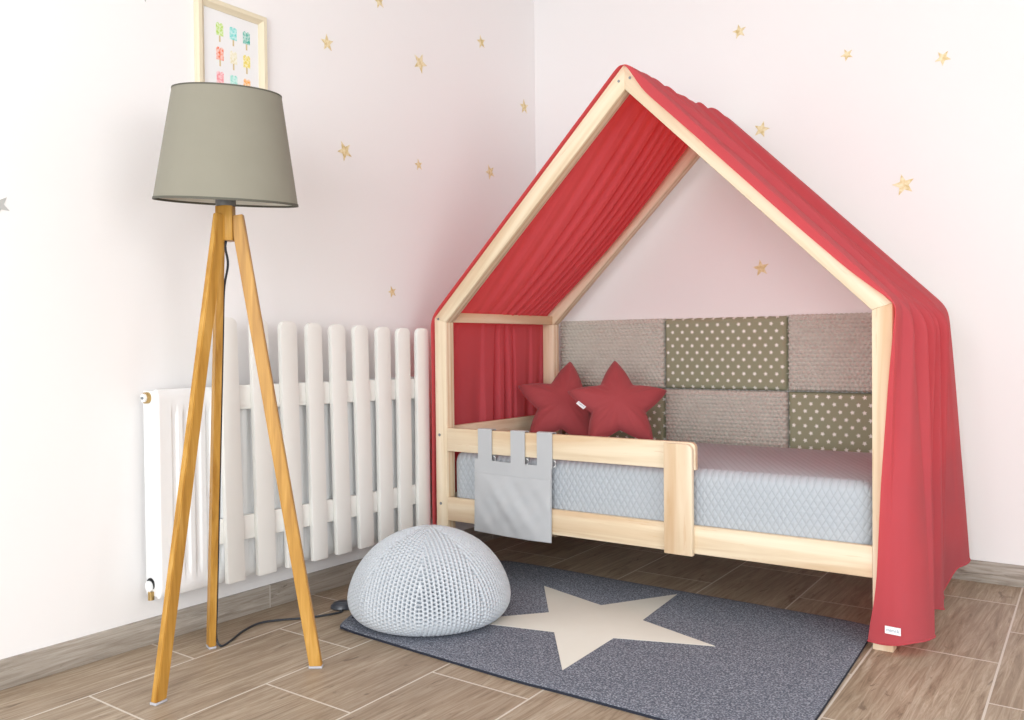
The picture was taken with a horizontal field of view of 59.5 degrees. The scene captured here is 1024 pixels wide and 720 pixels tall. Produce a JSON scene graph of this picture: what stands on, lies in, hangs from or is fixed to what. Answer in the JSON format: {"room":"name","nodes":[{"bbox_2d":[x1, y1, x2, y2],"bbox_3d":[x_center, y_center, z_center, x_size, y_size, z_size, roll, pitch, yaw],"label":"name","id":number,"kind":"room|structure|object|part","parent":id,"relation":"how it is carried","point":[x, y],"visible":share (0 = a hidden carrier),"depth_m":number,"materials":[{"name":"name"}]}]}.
{"room":"children's room","nodes":[
{"label":"children's room","id":0,"kind":"room"},
{"bbox_2d":[0,0,535,659],"bbox_3d":[-1.744,-0.442,1.844,0.120,2.620,6.520,0,1,35],"label":"wall","id":1,"kind":"structure","parent":0,"point":[102,280],"depth_m":2.69,"materials":[{"name":"paint"}]},
{"bbox_2d":[0,197,8,210],"bbox_3d":[-1.331,-0.401,2.321,0.001,0.056,0.057,0,1,35],"label":"sticker","id":2,"kind":"object","parent":1,"relation":"attached to","point":[2,201],"visible":1,"depth_m":2.33,"materials":[{"name":"silver metal"}]},
{"bbox_2d":[193,0,267,89],"bbox_3d":[-0.905,-0.989,2.905,0.020,0.317,0.274,0,1,35],"label":"framed print","id":3,"kind":"object","parent":1,"relation":"attached to","point":[230,41],"visible":0.81,"depth_m":2.90,"materials":[{"name":"white paper"}]},
{"bbox_2d":[0,527,501,690],"bbox_3d":[-1.715,0.830,1.775,0.011,0.078,6.389,0,1,35],"label":"baseboard","id":4,"kind":"structure","parent":1,"relation":"attached to","point":[26,667],"depth_m":2.66,"materials":[{"name":"brown wood"}]},
{"bbox_2d":[140,376,415,600],"bbox_3d":[-0.721,0.382,3.100,0.100,0.614,1.220,0,1,35],"label":"radiator","id":5,"kind":"object","parent":1,"relation":"attached to","point":[165,411],"visible":0.32,"depth_m":2.70,"materials":[{"name":"white metal"}]},
{"bbox_3d":[-1.056,0.390,2.618,0.056,0.600,0.003,0,1,35],"label":"panel","id":6,"kind":"part","parent":5,"relation":"part of","materials":[{"name":"white metal"}]},
{"bbox_2d":[219,318,430,583],"bbox_3d":[-0.616,0.270,3.127,0.036,0.817,0.979,0,1,35],"label":"picket fence","id":7,"kind":"object","parent":5,"relation":"attached to","point":[235,527],"visible":0.88,"depth_m":3.09,"materials":[{"name":"white paint"}]},
{"bbox_3d":[-0.621,0.523,3.137,0.017,0.088,0.979,0,1,35],"label":"rail","id":8,"kind":"part","parent":7,"relation":"part of","materials":[{"name":"white paint"}]},
{"bbox_3d":[-0.625,0.113,3.130,0.017,0.088,0.979,0,1,35],"label":"rail","id":9,"kind":"part","parent":7,"relation":"part of","materials":[{"name":"white paint"}]},
{"bbox_2d":[321,34,332,50],"bbox_3d":[-0.671,-1.153,3.251,0.001,0.060,0.061,0,1,35],"label":"sticker","id":10,"kind":"object","parent":1,"relation":"attached to","point":[326,41],"visible":1,"depth_m":3.25,"materials":[{"name":"gold metal"}]},
{"bbox_2d":[338,142,350,159],"bbox_3d":[-0.621,-0.773,3.323,0.001,0.071,0.072,0,1,35],"label":"sticker","id":11,"kind":"object","parent":1,"relation":"attached to","point":[344,150],"visible":1,"depth_m":3.32,"materials":[{"name":"gold metal"}]},
{"bbox_2d":[375,0,383,7],"bbox_3d":[-0.516,-1.390,3.469,0.001,0.057,0.054,0,1,35],"label":"sticker","id":12,"kind":"object","parent":1,"relation":"attached to","point":[379,2],"visible":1,"depth_m":3.47,"materials":[{"name":"gold metal"}]},
{"bbox_2d":[388,287,395,296],"bbox_3d":[-0.474,-0.268,3.533,0.001,0.046,0.044,0,1,35],"label":"sticker","id":13,"kind":"object","parent":1,"relation":"attached to","point":[391,291],"visible":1,"depth_m":3.54,"materials":[{"name":"gold metal"}]},
{"bbox_2d":[415,160,421,169],"bbox_3d":[-0.382,-0.798,3.661,0.001,0.045,0.045,0,1,35],"label":"sticker","id":14,"kind":"object","parent":1,"relation":"attached to","point":[418,164],"visible":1,"depth_m":3.66,"materials":[{"name":"gold metal"}]},
{"bbox_2d":[415,55,426,71],"bbox_3d":[-0.374,-1.215,3.671,0.001,0.080,0.077,0,1,35],"label":"sticker","id":15,"kind":"object","parent":1,"relation":"attached to","point":[420,63],"visible":1,"depth_m":3.67,"materials":[{"name":"gold metal"}]},
{"bbox_2d":[478,36,483,46],"bbox_3d":[-0.139,-1.421,4.002,0.001,0.059,0.057,0,1,35],"label":"sticker","id":16,"kind":"object","parent":1,"relation":"attached to","point":[480,41],"visible":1,"depth_m":4.00,"materials":[{"name":"gold metal"}]},
{"bbox_2d":[486,165,493,178],"bbox_3d":[-0.100,-0.850,4.059,0.001,0.066,0.066,0,1,35],"label":"sticker","id":17,"kind":"object","parent":1,"relation":"attached to","point":[489,171],"visible":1,"depth_m":4.06,"materials":[{"name":"gold metal"}]},
{"bbox_2d":[520,100,527,112],"bbox_3d":[0.057,-1.212,4.280,0.001,0.067,0.068,0,1,35],"label":"sticker","id":18,"kind":"object","parent":1,"relation":"attached to","point":[523,105],"visible":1,"depth_m":4.28,"materials":[{"name":"gold metal"}]},
{"bbox_2d":[0,536,1023,719],"bbox_3d":[0.441,0.922,0.330,5.440,0.100,6.520,0,1,35],"label":"floor","id":19,"kind":"structure","parent":0,"point":[973,666],"depth_m":2.43,"materials":[{"name":"brown wood"}]},
{"bbox_2d":[150,82,348,705],"bbox_3d":[-0.600,0.047,2.946,0.425,1.584,1.604,0,1,17],"label":"floor lamp","id":20,"kind":"object","parent":19,"relation":"on","point":[225,146],"visible":0.89,"depth_m":2.34,"materials":[{"name":"grey fabric"}]},
{"bbox_3d":[-0.833,0.226,2.323,0.020,1.238,0.268,0,1,26],"label":"leg","id":21,"kind":"part","parent":20,"relation":"part of","materials":[{"name":"brown wood"}]},
{"bbox_3d":[-0.847,0.222,2.560,0.020,1.238,0.196,-1,1,-34],"label":"leg","id":22,"kind":"part","parent":20,"relation":"part of","materials":[{"name":"brown wood"}]},
{"bbox_3d":[-0.778,-0.571,2.438,0.375,0.325,0.376,0,1,35],"label":"lamp shade","id":23,"kind":"part","parent":20,"relation":"part of","materials":[{"name":"grey fabric"}]},
{"bbox_3d":[-0.643,0.222,2.451,0.231,1.238,0.020,-1,1,-2],"label":"leg","id":24,"kind":"part","parent":20,"relation":"part of","materials":[{"name":"brown wood"}]},
{"bbox_3d":[-0.752,0.257,2.747,0.192,1.175,0.595,0,1,21],"label":"cord","id":25,"kind":"part","parent":20,"relation":"part of","materials":[{"name":"black plastic"}]},
{"bbox_2d":[330,600,348,610],"bbox_3d":[-0.569,0.823,3.019,0.074,0.027,0.073,0,1,35],"label":"switch","id":26,"kind":"object","parent":20,"relation":"attached to","point":[340,605],"depth_m":3.00,"materials":[{"name":"plastic"}]},
{"bbox_2d":[340,560,869,719],"bbox_3d":[0.263,0.824,2.785,1.552,0.015,1.061,0,1,35],"label":"rug","id":27,"kind":"object","parent":19,"relation":"on","point":[653,652],"visible":0.89,"depth_m":2.57,"materials":[{"name":"grey carpet"}]},
{"bbox_2d":[347,525,510,636],"bbox_3d":[-0.265,0.678,2.877,0.520,0.290,0.520,-1,1,2],"label":"knitted pouf","id":28,"kind":"object","parent":27,"relation":"on","point":[422,580],"visible":1,"depth_m":2.70,"materials":[{"name":"grey fabric"}]},
{"bbox_2d":[435,66,896,652],"bbox_3d":[0.615,-0.088,3.331,1.680,1.816,0.833,0,1,35],"label":"bed","id":29,"kind":"object","parent":19,"relation":"on","point":[677,534],"visible":0.64,"depth_m":3.03,"materials":[{"name":"brown wood"}]},
{"bbox_3d":[-0.260,0.331,3.501,0.056,0.989,0.049,0,1,35],"label":"post","id":30,"kind":"part","parent":29,"relation":"part of","materials":[{"name":"brown wood"}]},
{"bbox_3d":[-0.050,0.298,3.821,0.022,0.088,0.718,0,1,35],"label":"rail","id":31,"kind":"part","parent":29,"relation":"part of","materials":[{"name":"brown wood"}]},
{"bbox_3d":[-0.033,-0.173,3.798,0.025,0.038,0.718,0,1,35],"label":"eave rail","id":32,"kind":"part","parent":29,"relation":"part of","materials":[{"name":"brown wood"}]},
{"bbox_2d":[474,428,555,542],"bbox_3d":[0.007,0.454,3.283,0.354,0.393,0.056,0,1,35],"label":"organizer","id":33,"kind":"object","parent":29,"relation":"hanging from","point":[513,499],"visible":1,"depth_m":3.26,"materials":[{"name":"grey fabric"}]},
{"bbox_3d":[0.183,0.316,4.127,0.056,0.989,0.049,0,1,35],"label":"post","id":34,"kind":"part","parent":29,"relation":"part of","materials":[{"name":"brown wood"}]},
{"bbox_3d":[0.173,0.308,3.176,1.028,0.089,0.020,0,1,35],"label":"guard rail","id":35,"kind":"part","parent":29,"relation":"part of","materials":[{"name":"brown wood"}]},
{"bbox_3d":[0.397,0.577,3.025,1.568,0.090,0.022,0,1,35],"label":"rail","id":36,"kind":"part","parent":29,"relation":"part of","materials":[{"name":"brown wood"}]},
{"bbox_2d":[457,443,872,544],"bbox_3d":[0.625,0.466,3.347,1.564,0.242,0.761,0,1,35],"label":"mattress","id":37,"kind":"object","parent":29,"relation":"on","point":[808,493],"visible":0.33,"depth_m":2.88,"materials":[{"name":"white fabric"}]},
{"bbox_2d":[518,362,590,435],"bbox_3d":[0.249,0.174,3.841,0.393,0.329,0.259,-1,1,-16],"label":"star pillow","id":38,"kind":"object","parent":37,"relation":"on","point":[557,410],"visible":0.75,"depth_m":3.79,"materials":[{"name":"red fabric"}]},
{"bbox_2d":[567,361,666,439],"bbox_3d":[0.429,0.166,3.639,0.408,0.320,0.234,-1,1,1],"label":"star pillow","id":39,"kind":"object","parent":37,"relation":"on","point":[614,405],"visible":1,"depth_m":3.59,"materials":[{"name":"red fabric"}]},
{"bbox_3d":[0.539,0.449,2.897,0.099,0.359,0.018,0,1,35],"label":"guard post","id":40,"kind":"part","parent":29,"relation":"part of","materials":[{"name":"brown wood"}]},
{"bbox_2d":[431,64,970,645],"bbox_3d":[0.624,-0.100,3.324,1.855,1.788,0.943,0,1,35],"label":"drape","id":41,"kind":"object","parent":29,"relation":"hanging from","point":[923,542],"visible":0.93,"depth_m":3.13,"materials":[{"name":"red fabric"}]},
{"bbox_3d":[1.065,0.334,2.563,0.056,0.989,0.049,0,1,35],"label":"post","id":42,"kind":"part","parent":29,"relation":"part of","materials":[{"name":"brown wood"}]},
{"bbox_2d":[534,0,1023,565],"bbox_3d":[2.325,-0.500,2.884,5.320,2.620,0.120,0,1,35],"label":"wall","id":43,"kind":"structure","parent":0,"point":[849,130],"depth_m":3.51,"materials":[{"name":"paint"}]},
{"bbox_2d":[560,318,665,387],"bbox_3d":[0.453,-0.029,4.117,0.544,0.311,0.047,0,1,35],"label":"cushion","id":44,"kind":"object","parent":43,"relation":"attached to","point":[638,346],"visible":0.84,"depth_m":4.08,"materials":[{"name":"beige fabric"}]},
{"bbox_2d":[562,388,665,439],"bbox_3d":[0.458,0.282,4.126,0.540,0.310,0.038,0,1,35],"label":"cushion","id":45,"kind":"object","parent":43,"relation":"attached to","point":[656,414],"visible":0.09,"depth_m":3.98,"materials":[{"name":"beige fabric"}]},
{"bbox_2d":[665,388,788,447],"bbox_3d":[0.900,0.283,3.807,0.546,0.312,0.049,0,1,35],"label":"wall panel","id":46,"kind":"object","parent":43,"relation":"attached to","point":[730,417],"visible":0.72,"depth_m":3.78,"materials":[{"name":"beige fabric"}]},
{"bbox_2d":[666,316,788,390],"bbox_3d":[0.900,-0.028,3.806,0.544,0.307,0.038,0,1,35],"label":"wall panel","id":47,"kind":"object","parent":43,"relation":"attached to","point":[733,353],"visible":1,"depth_m":3.78,"materials":[{"name":"beige fabric"}]},
{"bbox_2d":[733,25,744,37],"bbox_3d":[0.952,-1.380,3.760,0.058,0.058,0.001,0,1,35],"label":"sticker","id":48,"kind":"object","parent":43,"relation":"attached to","point":[739,30],"visible":1,"depth_m":3.76,"materials":[{"name":"gold metal"}]},
{"bbox_2d":[753,260,767,275],"bbox_3d":[1.034,-0.384,3.726,0.068,0.068,0.001,0,1,35],"label":"sticker","id":49,"kind":"object","parent":43,"relation":"attached to","point":[761,268],"visible":1,"depth_m":3.73,"materials":[{"name":"gold metal"}]},
{"bbox_2d":[755,121,768,135],"bbox_3d":[1.036,-0.955,3.711,0.064,0.067,0.001,0,1,35],"label":"sticker","id":50,"kind":"object","parent":43,"relation":"attached to","point":[761,129],"visible":1,"depth_m":3.71,"materials":[{"name":"gold metal"}]},
{"bbox_2d":[788,312,871,392],"bbox_3d":[1.343,-0.028,3.486,0.546,0.312,0.049,0,1,35],"label":"wall panel","id":51,"kind":"object","parent":43,"relation":"attached to","point":[831,352],"visible":0.59,"depth_m":3.53,"materials":[{"name":"beige fabric"}]},
{"bbox_2d":[789,391,871,452],"bbox_3d":[1.349,0.283,3.496,0.543,0.310,0.038,0,1,35],"label":"cushion","id":52,"kind":"object","parent":43,"relation":"attached to","point":[832,421],"visible":0.47,"depth_m":3.54,"materials":[{"name":"beige fabric"}]},
{"bbox_2d":[840,49,851,60],"bbox_3d":[1.311,-1.195,3.511,0.046,0.047,0.001,0,1,35],"label":"sticker","id":53,"kind":"object","parent":43,"relation":"attached to","point":[846,55],"visible":1,"depth_m":3.51,"materials":[{"name":"gold metal"}]},
{"bbox_2d":[893,175,913,194],"bbox_3d":[1.483,-0.666,3.401,0.078,0.079,0.001,0,1,35],"label":"sticker","id":54,"kind":"object","parent":43,"relation":"attached to","point":[903,184],"visible":1,"depth_m":3.40,"materials":[{"name":"gold metal"}]},
{"bbox_2d":[935,51,949,65],"bbox_3d":[1.593,-1.114,3.313,0.055,0.053,0.001,0,1,35],"label":"sticker","id":55,"kind":"object","parent":43,"relation":"attached to","point":[942,57],"visible":1,"depth_m":3.31,"materials":[{"name":"gold metal"}]},
{"bbox_2d":[952,560,1023,587],"bbox_3d":[2.251,0.773,2.886,5.200,0.078,0.011,0,1,35],"label":"baseboard","id":56,"kind":"structure","parent":43,"relation":"attached to","point":[976,570],"depth_m":3.24,"materials":[{"name":"brown wood"}]}
]}

